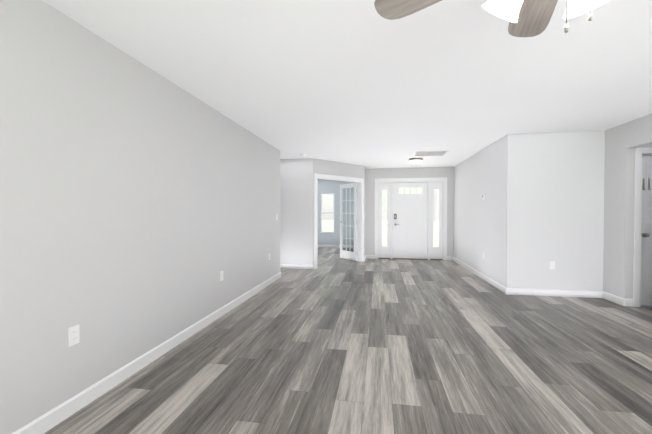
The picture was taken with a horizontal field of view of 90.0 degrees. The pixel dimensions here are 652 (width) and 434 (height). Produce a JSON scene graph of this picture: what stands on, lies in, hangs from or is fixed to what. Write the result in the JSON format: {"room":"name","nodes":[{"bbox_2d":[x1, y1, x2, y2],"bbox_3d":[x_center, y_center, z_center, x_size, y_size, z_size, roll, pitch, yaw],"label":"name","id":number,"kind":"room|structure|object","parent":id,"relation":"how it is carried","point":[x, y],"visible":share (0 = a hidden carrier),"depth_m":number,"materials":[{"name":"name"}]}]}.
{"room":"empty living room","nodes":[
{"label":"empty living room","id":0,"kind":"room"},
{"bbox_2d":[0,0,279,433],"bbox_3d":[-1.679,0.001,1.741,0.120,2.440,9.270,0,1,9],"label":"wall","id":1,"kind":"structure","parent":0,"point":[139,206],"depth_m":2.25,"materials":[{"name":"paint"}]},
{"bbox_2d":[68,324,79,346],"bbox_3d":[-1.568,0.738,2.031,0.008,0.115,0.070,0,1,9],"label":"electrical outlet","id":2,"kind":"object","parent":1,"relation":"attached to","point":[73,335],"visible":1,"depth_m":2.02,"materials":[{"name":"white plastic"}]},
{"bbox_2d":[12,272,280,433],"bbox_3d":[-1.602,1.171,1.811,0.014,0.100,9.164,0,1,9],"label":"baseboard","id":3,"kind":"structure","parent":1,"relation":"attached to","point":[48,420],"depth_m":2.38,"materials":[{"name":"white wood"}]},
{"bbox_2d":[280,158,312,264],"bbox_3d":[-2.140,-0.072,7.532,3.770,2.440,0.120,0,1,9],"label":"wall","id":4,"kind":"structure","parent":0,"point":[296,211],"depth_m":7.22,"materials":[{"name":"paint"}]},
{"bbox_2d":[280,264,307,268],"bbox_3d":[-1.679,1.098,7.546,2.620,0.100,0.014,0,1,9],"label":"baseboard","id":5,"kind":"structure","parent":4,"relation":"attached to","point":[284,266],"depth_m":7.24,"materials":[{"name":"white wood"}]},
{"bbox_2d":[317,180,355,244],"bbox_3d":[-0.897,-0.127,11.889,4.840,2.440,0.120,0,1,9],"label":"wall","id":6,"kind":"structure","parent":0,"point":[328,186],"depth_m":11.62,"materials":[{"name":"paint"}]},
{"bbox_2d":[320,193,333,232],"bbox_3d":[-0.384,-0.146,11.776,1.386,1.416,0.120,0,1,9],"label":"window","id":7,"kind":"structure","parent":6,"relation":"in","point":[332,224],"depth_m":11.73,"materials":[{"name":"white"}]},
{"bbox_2d":[318,245,353,247],"bbox_3d":[-0.461,1.044,11.766,3.685,0.100,0.014,0,1,9],"label":"baseboard","id":8,"kind":"structure","parent":6,"relation":"attached to","point":[324,246],"depth_m":11.64,"materials":[{"name":"white wood"}]},
{"bbox_2d":[313,158,363,264],"bbox_3d":[0.306,-0.075,7.799,1.723,2.440,0.120,-1,1,-42],"label":"wall","id":9,"kind":"structure","parent":0,"point":[320,166],"depth_m":7.60,"materials":[{"name":"paint"}]},
{"bbox_2d":[314,173,363,268],"bbox_3d":[0.306,0.087,7.801,1.653,2.115,0.152,-1,1,-42],"label":"trim","id":10,"kind":"structure","parent":9,"relation":"attached to","point":[360,219],"depth_m":8.24,"materials":[{"name":"white wood"}]},
{"bbox_2d":[340,183,356,260],"bbox_3d":[0.590,0.122,8.630,0.512,2.000,0.562,0,1,9],"label":"door leaf","id":11,"kind":"structure","parent":9,"relation":"in","point":[348,254],"depth_m":8.60,"materials":[{"name":"white wood"}]},
{"bbox_2d":[42,0,651,168],"bbox_3d":[0.574,-1.289,4.142,10.200,0.080,14.920,0,1,9],"label":"ceiling","id":12,"kind":"structure","parent":0,"point":[362,83],"depth_m":2.70,"materials":[{"name":"paint"}]},
{"bbox_2d":[409,158,422,163],"bbox_3d":[1.993,-1.227,7.237,0.310,0.122,0.310,0,1,9],"label":"light","id":13,"kind":"object","parent":12,"relation":"attached to","point":[415,160],"visible":1,"depth_m":7.14,"materials":[{"name":"white glass"}]},
{"bbox_2d":[413,150,448,156],"bbox_3d":[2.097,-1.274,6.562,0.620,0.012,0.540,0,1,9],"label":"ceiling vent","id":14,"kind":"object","parent":12,"relation":"in","point":[428,153],"visible":1,"depth_m":6.52,"materials":[{"name":"white metal"}]},
{"bbox_2d":[374,0,608,36],"bbox_3d":[0.855,-0.900,1.114,1.373,0.621,1.393,0,1,9],"label":"fan","id":15,"kind":"object","parent":12,"relation":"hanging from","point":[528,18],"visible":1,"depth_m":1.50,"materials":[{"name":"grey wood"}]},
{"bbox_2d":[44,247,651,433],"bbox_3d":[0.574,1.221,4.174,10.200,0.060,14.920,0,1,9],"label":"floor","id":16,"kind":"structure","parent":0,"point":[333,343],"depth_m":2.66,"materials":[{"name":"grey laminate"}]},
{"bbox_2d":[364,166,364,256],"bbox_3d":[1.183,-0.103,9.960,0.120,2.440,3.270,0,1,9],"label":"wall","id":17,"kind":"structure","parent":0,"point":[364,211],"depth_m":8.39,"materials":[{"name":"paint"}]},
{"bbox_2d":[365,167,453,256],"bbox_3d":[2.210,-0.088,8.757,2.290,2.440,0.120,0,1,9],"label":"wall","id":18,"kind":"structure","parent":0,"point":[371,175],"depth_m":8.72,"materials":[{"name":"paint"}]},
{"bbox_2d":[374,177,446,259],"bbox_3d":[2.243,0.048,8.684,1.880,2.170,0.016,0,1,9],"label":"door frame","id":19,"kind":"structure","parent":18,"relation":"attached to","point":[444,179],"depth_m":8.67,"materials":[{"name":"white wood"}]},
{"bbox_2d":[378,181,443,259],"bbox_3d":[2.252,0.084,8.737,1.734,2.097,0.142,0,1,9],"label":"front door","id":20,"kind":"structure","parent":18,"relation":"in","point":[410,227],"depth_m":8.72,"materials":[{"name":"white wood"}]},
{"bbox_2d":[453,134,516,287],"bbox_3d":[3.113,-0.063,6.788,0.120,2.440,3.720,0,1,9],"label":"wall","id":21,"kind":"structure","parent":0,"point":[480,225],"depth_m":5.81,"materials":[{"name":"white paint"}]},
{"bbox_2d":[452,257,507,294],"bbox_3d":[3.024,1.108,6.750,0.040,0.100,3.614,0,1,9],"label":"baseboard","id":22,"kind":"structure","parent":21,"relation":"attached to","point":[502,288],"depth_m":5.99,"materials":[{"name":"white wood"}]},
{"bbox_2d":[513,131,604,290],"bbox_3d":[3.474,-0.039,4.907,1.190,2.440,0.120,0,1,9],"label":"wall","id":23,"kind":"structure","parent":0,"point":[531,215],"depth_m":4.85,"materials":[{"name":"white paint"}]},
{"bbox_2d":[550,261,554,268],"bbox_3d":[3.380,0.722,4.867,0.070,0.115,0.008,0,1,9],"label":"electrical outlet","id":24,"kind":"object","parent":23,"relation":"attached to","point":[552,264],"visible":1,"depth_m":4.87,"materials":[{"name":"white plastic"}]},
{"bbox_2d":[508,288,603,297],"bbox_3d":[3.414,1.132,4.864,1.290,0.100,0.014,0,1,9],"label":"baseboard","id":25,"kind":"structure","parent":23,"relation":"attached to","point":[511,291],"depth_m":4.86,"materials":[{"name":"white wood"}]},
{"bbox_2d":[603,114,651,298],"bbox_3d":[3.444,0.015,0.658,0.100,2.440,8.520,0,1,9],"label":"wall","id":26,"kind":"structure","parent":0,"point":[623,141],"depth_m":4.42,"materials":[{"name":"paint"}]},
{"bbox_2d":[600,292,627,305],"bbox_3d":[4.008,1.136,4.540,0.014,0.100,0.404,0,1,9],"label":"baseboard","id":27,"kind":"structure","parent":26,"relation":"attached to","point":[616,299],"depth_m":4.50,"materials":[{"name":"white wood"}]},
{"bbox_2d":[633,144,651,266],"bbox_3d":[4.805,-0.031,4.268,1.440,2.440,0.120,0,1,9],"label":"wall","id":28,"kind":"structure","parent":0,"point":[648,146],"depth_m":4.29,"materials":[{"name":"paint"}]},
{"bbox_2d":[633,147,651,306],"bbox_3d":[4.537,0.140,4.244,0.920,2.100,0.016,0,1,9],"label":"door frame","id":29,"kind":"structure","parent":28,"relation":"attached to","point":[639,152],"depth_m":4.30,"materials":[{"name":"white wood"}]},
{"bbox_2d":[641,154,651,304],"bbox_3d":[4.545,0.174,4.292,0.779,2.028,0.159,0,1,9],"label":"hall door","id":30,"kind":"structure","parent":28,"relation":"in","point":[646,265],"depth_m":4.33,"materials":[{"name":"white wood"}]},
{"label":"outside","id":31,"kind":"structure","parent":0,"visible":0},
{"bbox_2d":[322,220,438,250],"bbox_3d":[2.902,1.312,9.210,60.000,0.130,100.000,0,1,9],"label":"ground","id":32,"kind":"structure","parent":31,"point":[326,225],"depth_m":35.18,"materials":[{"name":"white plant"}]},
{"bbox_2d":[381,188,438,246],"bbox_3d":[1.873,-2.471,17.528,13.711,7.490,12.643,0,1,9],"label":"trees","id":33,"kind":"object","parent":32,"relation":"on","point":[437,245],"depth_m":12.11,"materials":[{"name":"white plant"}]}
]}

